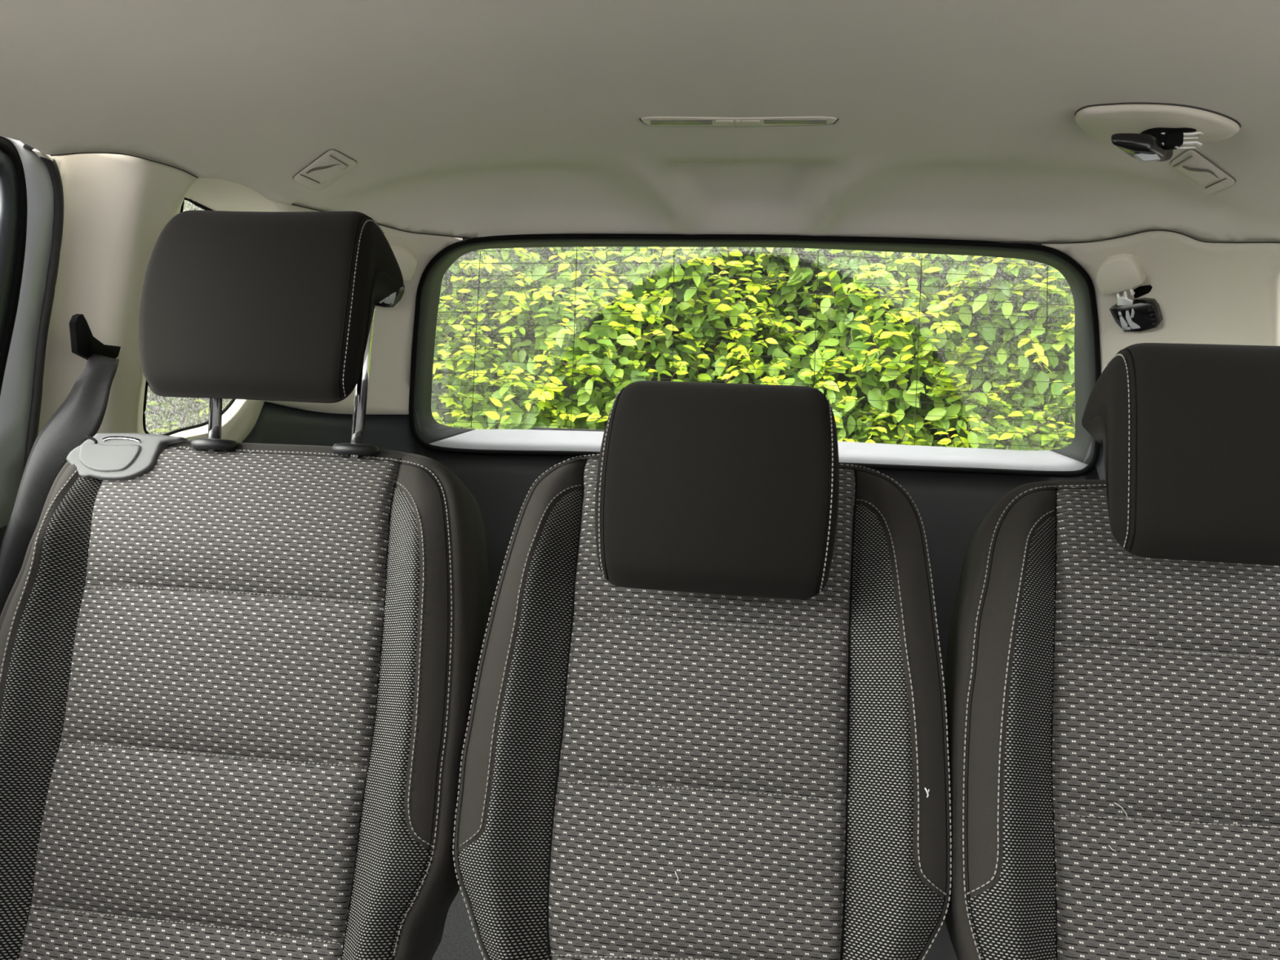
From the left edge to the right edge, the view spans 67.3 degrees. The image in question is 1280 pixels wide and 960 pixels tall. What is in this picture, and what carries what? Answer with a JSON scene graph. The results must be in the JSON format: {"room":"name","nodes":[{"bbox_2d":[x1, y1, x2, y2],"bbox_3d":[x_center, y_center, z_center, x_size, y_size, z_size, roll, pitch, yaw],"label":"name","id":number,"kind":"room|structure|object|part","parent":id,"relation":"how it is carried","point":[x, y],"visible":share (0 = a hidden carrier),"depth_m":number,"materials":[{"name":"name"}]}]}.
{"room":"vehicle interior","nodes":[
{"label":"vehicle interior","id":0,"kind":"room"},
{"bbox_2d":[32,148,462,453],"bbox_3d":[-0.607,0.104,1.556,0.224,1.142,0.881,3,0,29],"label":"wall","id":1,"kind":"structure","parent":0,"point":[117,207],"depth_m":1.31,"materials":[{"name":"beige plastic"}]},
{"bbox_2d":[0,135,63,548],"bbox_3d":[-0.943,0.113,0.078,0.101,1.105,2.458,3,0,9],"label":"door","id":2,"kind":"structure","parent":1,"relation":"in","point":[32,193],"depth_m":1.18,"materials":[{"name":"grey paint"}]},
{"bbox_2d":[0,313,120,616],"bbox_3d":[-0.701,-0.006,1.194,0.064,0.412,0.224,3,0,-3],"label":"belt","id":3,"kind":"object","parent":1,"relation":"attached to","point":[81,415],"visible":0.88,"depth_m":1.16,"materials":[{"name":"black fabric"}]},
{"bbox_2d":[50,152,198,177],"bbox_3d":[-0.645,-0.398,1.224,0.010,0.047,0.226,3,0,18],"label":"trim","id":4,"kind":"structure","parent":1,"relation":"attached to","point":[74,153],"depth_m":1.21,"materials":[{"name":"grey"}]},
{"bbox_2d":[137,177,279,437],"bbox_3d":[-0.643,-0.240,1.506,0.141,0.390,0.337,3,0,9],"label":"window","id":5,"kind":"structure","parent":1,"relation":"in","point":[206,193],"depth_m":1.44,"materials":[{"name":"clear glass"}]},
{"bbox_3d":[-0.641,0.265,1.584,0.127,0.817,0.853,3,0,25],"label":"slate trim","id":6,"kind":"part","parent":1,"relation":"part of","materials":[{"name":"plastic"}]},
{"bbox_2d":[291,204,471,239],"bbox_3d":[-0.417,-0.441,1.667,0.396,0.029,0.070,3,0,-40],"label":"trim","id":7,"kind":"structure","parent":1,"relation":"attached to","point":[291,204],"depth_m":1.71,"materials":[{"name":"grey"}]},
{"bbox_2d":[375,284,404,306],"bbox_3d":[-0.476,-0.349,1.793,0.069,0.053,0.041,3,0,-38],"label":"belt buckle","id":8,"kind":"object","parent":1,"relation":"attached to","point":[393,299],"visible":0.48,"depth_m":1.80,"materials":[{"name":"black plastic"}]},
{"bbox_2d":[390,244,417,280],"bbox_3d":[-0.450,-0.399,1.758,0.082,0.067,0.065,3,0,-34],"label":"holder","id":9,"kind":"object","parent":1,"relation":"attached to","point":[406,260],"visible":0.52,"depth_m":1.75,"materials":[{"name":"beige plastic"}]},
{"bbox_2d":[431,887,486,959],"bbox_3d":[-0.079,0.712,0.209,1.740,0.030,3.400,3,0,9],"label":"floor","id":10,"kind":"structure","parent":0,"point":[459,941],"depth_m":1.45,"materials":[{"name":"grey carpet"}]},
{"bbox_2d":[0,209,491,959],"bbox_3d":[-0.444,0.193,0.792,0.531,0.970,0.770,3,0,9],"label":"seat","id":11,"kind":"object","parent":10,"relation":"on","point":[237,681],"visible":0.99,"depth_m":0.96,"materials":[{"name":"fabric"}]},
{"bbox_3d":[-0.641,0.215,0.986,0.053,0.503,0.220,3,0,-1],"label":"bolster trim","id":12,"kind":"part","parent":11,"relation":"part of","materials":[{"name":"grey fabric"}]},
{"bbox_3d":[-0.443,0.293,0.954,0.404,0.654,0.229,3,0,9],"label":"panel","id":13,"kind":"part","parent":11,"relation":"part of","materials":[{"name":"fabric"}]},
{"bbox_3d":[-0.476,-0.135,1.082,0.014,0.252,0.048,3,0,-29],"label":"headrest post","id":14,"kind":"part","parent":11,"relation":"part of","materials":[{"name":"silver metal"}]},
{"bbox_3d":[-0.303,-0.127,1.055,0.014,0.249,0.041,3,0,1],"label":"headrest post","id":15,"kind":"part","parent":11,"relation":"part of","materials":[{"name":"silver metal"}]},
{"bbox_3d":[-0.218,0.160,0.962,0.046,0.358,0.187,3,0,-22],"label":"bolster trim","id":16,"kind":"part","parent":11,"relation":"part of","materials":[{"name":"grey fabric"}]},
{"bbox_2d":[453,380,951,959],"bbox_3d":[0.025,0.304,0.706,0.441,0.794,0.741,3,0,9],"label":"seat","id":17,"kind":"object","parent":10,"relation":"on","point":[711,655],"visible":1,"depth_m":0.86,"materials":[{"name":"fabric"}]},
{"bbox_3d":[-0.114,0.159,0.944,0.044,0.366,0.167,3,0,27],"label":"bolster trim","id":18,"kind":"part","parent":17,"relation":"part of","materials":[{"name":"grey fabric"}]},
{"bbox_3d":[0.050,0.281,0.888,0.278,0.609,0.211,3,0,9],"label":"panel","id":19,"kind":"part","parent":17,"relation":"part of","materials":[{"name":"fabric"}]},
{"bbox_3d":[0.242,0.172,0.891,0.047,0.362,0.172,3,0,-13],"label":"bolster trim","id":20,"kind":"part","parent":17,"relation":"part of","materials":[{"name":"grey fabric"}]},
{"bbox_2d":[943,342,1279,959],"bbox_3d":[0.463,0.304,0.650,0.442,0.840,0.769,3,0,9],"label":"seat","id":21,"kind":"object","parent":10,"relation":"on","point":[1115,638],"visible":0.98,"depth_m":0.82,"materials":[{"name":"fabric"}]},
{"bbox_3d":[0.333,0.179,0.875,0.044,0.350,0.177,3,0,34],"label":"bolster trim","id":22,"kind":"part","parent":21,"relation":"part of","materials":[{"name":"grey fabric"}]},
{"bbox_3d":[0.495,0.284,0.823,0.286,0.554,0.199,3,0,9],"label":"panel","id":23,"kind":"part","parent":21,"relation":"part of","materials":[{"name":"fabric"}]},
{"bbox_2d":[0,0,1279,242],"bbox_3d":[-0.026,-0.420,0.243,1.623,0.204,2.993,3,0,9],"label":"ceiling","id":24,"kind":"structure","parent":0,"point":[463,118],"depth_m":1.22,"materials":[{"name":"fabric"}]},
{"bbox_2d":[293,149,356,190],"bbox_3d":[-0.478,-0.472,1.463,0.100,0.040,0.066,3,0,32],"label":"hook cover","id":25,"kind":"object","parent":24,"relation":"attached to","point":[331,165],"visible":1,"depth_m":1.46,"materials":[{"name":"plastic"}]},
{"bbox_2d":[639,116,838,126],"bbox_3d":[0.134,-0.491,1.313,0.269,0.007,0.033,3,0,9],"label":"recessed light","id":26,"kind":"object","parent":24,"relation":"in","point":[650,121],"visible":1,"depth_m":1.31,"materials":[{"name":"grey plastic"}]},
{"bbox_2d":[715,120,733,124],"bbox_3d":[0.116,-0.492,1.316,0.025,0.007,0.012,3,0,9],"label":"switch","id":27,"kind":"object","parent":26,"relation":"attached to","point":[717,122],"depth_m":1.31,"materials":[{"name":"grey plastic"}]},
{"bbox_2d":[735,120,741,124],"bbox_3d":[0.134,-0.491,1.313,0.008,0.007,0.012,3,0,9],"label":"switch","id":28,"kind":"object","parent":26,"relation":"attached to","point":[737,122],"depth_m":1.31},
{"bbox_2d":[742,120,759,124],"bbox_3d":[0.151,-0.490,1.311,0.025,0.007,0.012,3,0,9],"label":"switch","id":29,"kind":"object","parent":26,"relation":"attached to","point":[744,122],"depth_m":1.31,"materials":[{"name":"grey plastic"}]},
{"bbox_2d":[408,233,1101,681],"bbox_3d":[0.183,0.125,1.814,1.372,1.177,0.265,3,0,9],"label":"door","id":30,"kind":"structure","parent":24,"relation":"attached to","point":[953,490],"depth_m":1.83,"materials":[{"name":"black plastic"}]},
{"bbox_2d":[531,426,604,431],"bbox_3d":[-0.008,-0.088,1.996,0.439,0.025,0.027,3,0,7],"label":"wiper blade","id":31,"kind":"object","parent":30,"relation":"attached to","point":[532,428],"visible":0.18,"depth_m":2.01,"materials":[{"name":"rubber"}]},
{"bbox_2d":[437,248,1068,447],"bbox_3d":[0.199,-0.260,1.875,1.271,0.374,0.147,3,0,9],"label":"window","id":32,"kind":"structure","parent":30,"relation":"attached to","point":[576,250],"depth_m":1.91,"materials":[{"name":"clear glass"}]},
{"bbox_3d":[0.196,0.325,1.856,1.340,0.780,0.103,3,0,9],"label":"panel","id":33,"kind":"part","parent":30,"relation":"part of","materials":[{"name":"grey plastic"}]},
{"bbox_3d":[0.205,-0.059,1.882,1.251,0.057,0.129,3,0,9],"label":"window sill","id":34,"kind":"part","parent":30,"relation":"part of","materials":[{"name":"white plastic"}]},
{"bbox_2d":[1074,102,1241,143],"bbox_3d":[0.646,-0.447,1.216,0.191,0.035,0.116,3,0,9],"label":"mount","id":35,"kind":"object","parent":24,"relation":"attached to","point":[1100,122],"visible":0.66,"depth_m":1.19,"materials":[{"name":"grey plastic"}]},
{"bbox_2d":[1111,131,1203,162],"bbox_3d":[0.631,-0.409,1.182,0.111,0.037,0.047,3,0,9],"label":"belt buckle","id":36,"kind":"object","parent":35,"relation":"hanging from","point":[1157,147],"visible":1,"depth_m":1.17,"materials":[{"name":"black plastic"}]},
{"bbox_2d":[1169,148,1235,194],"bbox_3d":[0.765,-0.421,1.311,0.121,0.032,0.058,3,0,-31],"label":"hook cover","id":37,"kind":"object","parent":24,"relation":"attached to","point":[1197,169],"visible":0.99,"depth_m":1.31,"materials":[{"name":"plastic"}]},
{"bbox_2d":[1041,231,1279,479],"bbox_3d":[0.884,0.176,1.351,0.277,1.149,0.853,3,0,-19],"label":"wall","id":38,"kind":"structure","parent":0,"point":[1206,293],"depth_m":1.54,"materials":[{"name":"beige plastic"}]},
{"bbox_3d":[0.915,0.339,1.353,0.143,0.825,0.865,3,0,-9],"label":"slate trim","id":39,"kind":"part","parent":38,"relation":"part of","materials":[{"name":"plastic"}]},
{"bbox_2d":[1096,253,1152,297],"bbox_3d":[0.817,-0.341,1.621,0.106,0.077,0.074,3,0,-31],"label":"holder","id":40,"kind":"object","parent":38,"relation":"attached to","point":[1120,272],"visible":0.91,"depth_m":1.60,"materials":[{"name":"beige plastic"}]},
{"bbox_2d":[1109,288,1163,332],"bbox_3d":[0.841,-0.287,1.637,0.060,0.067,0.076,3,0,-38],"label":"belt buckle","id":41,"kind":"object","parent":40,"relation":"hanging from","point":[1140,314],"visible":1,"depth_m":1.63,"materials":[{"name":"black plastic"}]},
{"bbox_2d":[999,229,1279,244],"bbox_3d":[0.793,-0.359,1.490,0.074,0.076,0.471,3,0,-42],"label":"trim","id":42,"kind":"structure","parent":38,"relation":"attached to","point":[1153,229],"depth_m":1.50,"materials":[{"name":"grey"}]},
{"label":"outside","id":43,"kind":"structure","parent":0,"visible":0},
{"bbox_3d":[-0.137,1.245,0.012,24.000,0.100,24.000,3,0,9],"label":"ground","id":44,"kind":"structure","parent":43,"visible":0},
{"bbox_2d":[137,185,1075,450],"bbox_3d":[0.521,-0.075,3.225,5.309,2.603,1.268,3,0,9],"label":"window glass","id":45,"kind":"object","parent":44,"relation":"on","point":[163,415],"visible":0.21,"depth_m":3.01,"materials":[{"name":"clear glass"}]}
]}

